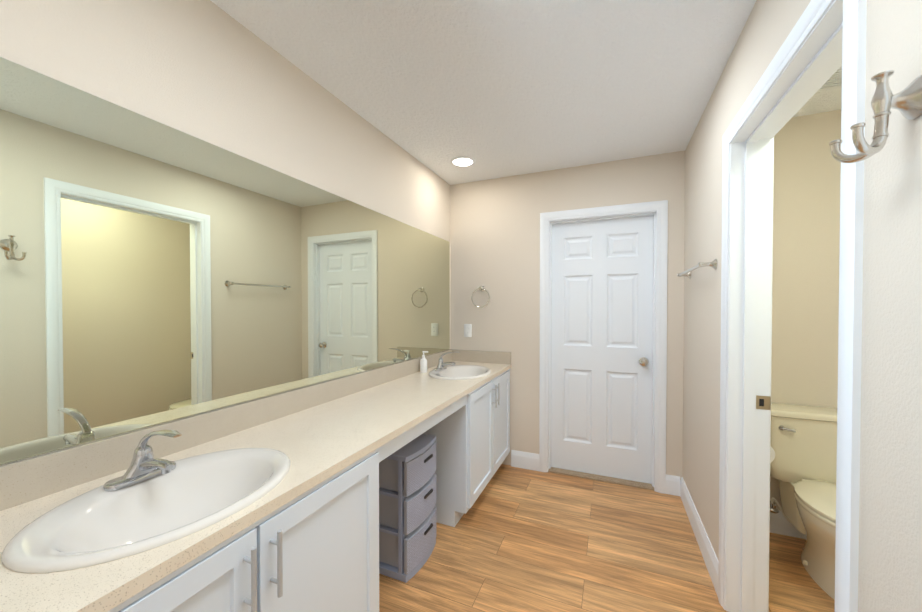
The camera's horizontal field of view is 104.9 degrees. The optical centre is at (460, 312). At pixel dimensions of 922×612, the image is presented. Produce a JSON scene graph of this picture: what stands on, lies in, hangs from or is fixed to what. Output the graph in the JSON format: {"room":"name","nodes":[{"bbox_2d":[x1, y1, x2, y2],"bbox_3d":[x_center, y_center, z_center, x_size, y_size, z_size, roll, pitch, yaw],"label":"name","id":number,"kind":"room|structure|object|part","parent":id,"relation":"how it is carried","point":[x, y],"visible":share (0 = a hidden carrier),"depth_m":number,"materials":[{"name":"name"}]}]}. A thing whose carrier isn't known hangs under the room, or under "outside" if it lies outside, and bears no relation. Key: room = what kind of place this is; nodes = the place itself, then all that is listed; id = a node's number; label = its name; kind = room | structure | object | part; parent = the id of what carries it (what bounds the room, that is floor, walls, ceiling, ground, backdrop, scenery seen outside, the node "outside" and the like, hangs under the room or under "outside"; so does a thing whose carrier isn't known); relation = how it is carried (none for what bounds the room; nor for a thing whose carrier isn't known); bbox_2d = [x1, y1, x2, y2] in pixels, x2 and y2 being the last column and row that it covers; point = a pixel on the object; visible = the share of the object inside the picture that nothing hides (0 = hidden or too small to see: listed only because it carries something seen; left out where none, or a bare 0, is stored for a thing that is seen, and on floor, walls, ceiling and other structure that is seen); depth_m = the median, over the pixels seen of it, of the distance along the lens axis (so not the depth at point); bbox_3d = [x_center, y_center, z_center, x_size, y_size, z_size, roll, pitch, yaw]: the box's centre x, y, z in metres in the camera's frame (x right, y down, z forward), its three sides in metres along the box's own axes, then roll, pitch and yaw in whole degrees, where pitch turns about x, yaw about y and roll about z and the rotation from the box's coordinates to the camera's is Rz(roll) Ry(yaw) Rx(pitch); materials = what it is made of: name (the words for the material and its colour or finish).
{"room":"bathroom","nodes":[
{"label":"bathroom","id":0,"kind":"room"},
{"bbox_2d":[0,0,449,464],"bbox_3d":[-0.950,0.097,1.329,0.120,2.440,4.360,0,1,23],"label":"wall","id":1,"kind":"structure","parent":0,"point":[209,71],"depth_m":1.31,"materials":[{"name":"beige paint"}]},
{"bbox_2d":[0,57,449,464],"bbox_3d":[-0.752,-0.132,1.634,0.005,0.961,3.340,0,1,23],"label":"mirror","id":2,"kind":"object","parent":1,"relation":"attached to","point":[153,272],"visible":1,"depth_m":1.14,"materials":[{"name":"clear glass"}]},
{"bbox_2d":[210,0,841,184],"bbox_3d":[0.396,-1.166,0.746,3.040,0.100,4.360,0,1,23],"label":"ceiling","id":3,"kind":"structure","parent":0,"point":[494,89],"depth_m":1.64,"materials":[{"name":"white paint"}]},
{"bbox_2d":[450,156,475,166],"bbox_3d":[0.014,-1.137,2.676,0.196,0.007,0.196,0,1,23],"label":"recessed light","id":4,"kind":"object","parent":3,"relation":"in","point":[462,161],"visible":1,"depth_m":2.67,"materials":[{"name":"white glass"}]},
{"bbox_2d":[817,66,841,91],"bbox_3d":[1.838,-1.124,1.648,0.270,0.006,0.270,0,1,23],"label":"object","id":5,"kind":"structure","parent":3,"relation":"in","point":[834,81],"depth_m":1.73,"materials":[{"name":"white paint"}]},
{"bbox_2d":[450,151,684,479],"bbox_3d":[0.827,0.077,2.881,1.950,2.440,0.120,0,1,23],"label":"wall","id":6,"kind":"structure","parent":0,"point":[495,237],"depth_m":2.93,"materials":[{"name":"beige paint"}]},
{"bbox_2d":[464,324,471,336],"bbox_3d":[0.060,0.158,3.136,0.071,0.117,0.008,0,1,23],"label":"electrical outlet","id":7,"kind":"object","parent":6,"relation":"attached to","point":[467,330],"visible":1,"depth_m":3.13,"materials":[{"name":"white plastic"}]},
{"bbox_2d":[471,286,489,307],"bbox_3d":[0.175,-0.139,3.059,0.169,0.192,0.052,0,1,23],"label":"towel ring","id":8,"kind":"object","parent":6,"relation":"attached to","point":[481,288],"visible":1,"depth_m":3.04,"materials":[{"name":"silver metal"}]},
{"bbox_2d":[551,216,652,483],"bbox_3d":[1.085,0.277,2.780,0.756,2.018,0.102,0,1,23],"label":"door","id":9,"kind":"structure","parent":6,"relation":"in","point":[601,347],"depth_m":2.79,"materials":[{"name":"white wood"}]},
{"bbox_3d":[1.366,0.370,2.643,0.066,0.066,0.066,0,1,23],"label":"knob","id":10,"kind":"part","parent":9,"relation":"part of","materials":[{"name":"silver metal"}]},
{"bbox_2d":[539,200,667,493],"bbox_3d":[1.081,0.247,2.768,0.902,2.103,0.140,0,1,23],"label":"door frame","id":11,"kind":"structure","parent":6,"relation":"attached to","point":[657,211],"depth_m":2.62,"materials":[{"name":"white wood"}]},
{"bbox_2d":[548,467,653,490],"bbox_3d":[1.143,1.290,2.927,0.790,0.012,0.419,0,1,23],"label":"threshold","id":12,"kind":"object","parent":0,"point":[630,483],"depth_m":2.75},
{"bbox_2d":[379,464,834,611],"bbox_3d":[0.396,1.374,0.779,3.040,0.100,4.360,0,1,23],"label":"floor","id":13,"kind":"structure","parent":0,"point":[515,539],"depth_m":1.88,"materials":[{"name":"brown wood"}]},
{"bbox_2d":[96,369,509,611],"bbox_3d":[-0.474,0.899,1.545,0.593,0.829,3.367,0,1,23],"label":"bathroom vanity","id":14,"kind":"object","parent":13,"relation":"on","point":[316,550],"depth_m":1.08,"materials":[{"name":"white painted wood"},{"name":"quartz"},{"name":"brushed metal"}]},
{"bbox_2d":[0,361,510,611],"bbox_3d":[-0.489,0.469,1.546,0.562,0.030,3.368,0,1,23],"label":"countertop","id":15,"kind":"structure","parent":14,"relation":"on","point":[341,428],"depth_m":1.30,"materials":[{"name":"beige stone"}]},
{"bbox_2d":[96,425,187,488],"bbox_3d":[-0.811,0.379,0.944,0.188,0.143,0.158,0,1,23],"label":"faucet","id":16,"kind":"object","parent":15,"relation":"on","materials":[{"name":"silver metal"}]},
{"bbox_2d":[0,437,331,608],"bbox_3d":[-0.720,0.521,0.907,0.437,0.146,0.566,0,1,23],"label":"sink","id":17,"kind":"object","parent":15,"relation":"in","point":[65,547],"depth_m":0.85,"materials":[{"name":"white ceramic"}]},
{"bbox_2d":[436,349,459,368],"bbox_3d":[-0.096,0.357,2.644,0.188,0.143,0.158,0,1,23],"label":"faucet","id":18,"kind":"object","parent":15,"relation":"on","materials":[{"name":"silver metal"}]},
{"bbox_2d":[412,361,499,380],"bbox_3d":[-0.004,0.499,2.608,0.437,0.146,0.565,0,1,23],"label":"sink","id":19,"kind":"object","parent":15,"relation":"in","point":[462,372],"depth_m":2.69,"materials":[{"name":"white ceramic"}]},
{"bbox_2d":[379,434,435,582],"bbox_3d":[-0.369,1.003,1.932,0.422,0.612,0.320,0,1,23],"label":"storage drawers","id":20,"kind":"object","parent":13,"relation":"on","point":[407,509],"visible":0.65,"depth_m":1.78,"materials":[{"name":"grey plastic"}]},
{"bbox_2d":[770,403,836,599],"bbox_3d":[1.844,0.923,1.727,0.494,0.776,0.718,0,1,23],"label":"toilet","id":21,"kind":"object","parent":13,"relation":"on","point":[803,466],"visible":0.54,"depth_m":1.86,"materials":[{"name":"beige ceramic"}]},
{"bbox_3d":[1.752,0.624,1.905,0.065,0.026,0.024,0,1,23],"label":"handle","id":22,"kind":"part","parent":21,"relation":"part of","materials":[{"name":"silver metal"}]},
{"bbox_2d":[683,0,921,611],"bbox_3d":[0.815,0.107,0.521,0.140,2.440,4.240,0,1,23],"label":"wall","id":23,"kind":"structure","parent":0,"point":[890,542],"depth_m":0.70,"materials":[{"name":"beige paint"}]},
{"bbox_2d":[674,476,718,595],"bbox_3d":[1.367,1.240,2.079,0.040,0.135,0.969,0,1,23],"label":"baseboard","id":24,"kind":"structure","parent":23,"relation":"attached to","point":[680,488],"depth_m":1.99,"materials":[{"name":"white wood"}]},
{"bbox_2d":[677,259,717,278],"bbox_3d":[1.336,-0.242,2.034,0.075,0.052,0.652,0,1,23],"label":"towel rail","id":25,"kind":"object","parent":23,"relation":"attached to","point":[712,264],"visible":1,"depth_m":1.77,"materials":[{"name":"silver metal"}]},
{"bbox_2d":[770,447,774,462],"bbox_3d":[1.486,0.686,1.791,0.118,0.112,0.147,0,1,23],"label":"toilet paper","id":26,"kind":"object","parent":23,"relation":"attached to","point":[772,454],"visible":0.06,"depth_m":1.71,"materials":[{"name":"white paper"}]},
{"bbox_2d":[718,0,866,611],"bbox_3d":[1.077,0.262,1.146,0.175,2.115,0.950,0,1,23],"label":"door frame","id":27,"kind":"structure","parent":23,"relation":"attached to","point":[824,42],"depth_m":1.49,"materials":[{"name":"white wood"}]},
{"bbox_2d":[829,70,921,162],"bbox_3d":[0.727,-0.342,0.618,0.100,0.141,0.082,0,1,23],"label":"robe hook","id":28,"kind":"object","parent":23,"relation":"attached to","point":[906,102],"visible":1,"depth_m":0.61,"materials":[{"name":"silver metal"}]},
{"bbox_2d":[770,110,840,509],"bbox_3d":[2.062,0.085,2.221,0.840,2.440,0.380,0,1,23],"label":"wall","id":29,"kind":"structure","parent":0,"point":[806,252],"depth_m":2.03,"materials":[{"name":"beige paint"}]},
{"bbox_2d":[770,510,805,538],"bbox_3d":[1.972,1.240,2.060,0.810,0.135,0.015,0,1,23],"label":"baseboard","id":30,"kind":"structure","parent":29,"relation":"attached to","point":[780,523],"depth_m":2.09,"materials":[{"name":"white wood"}]}
]}

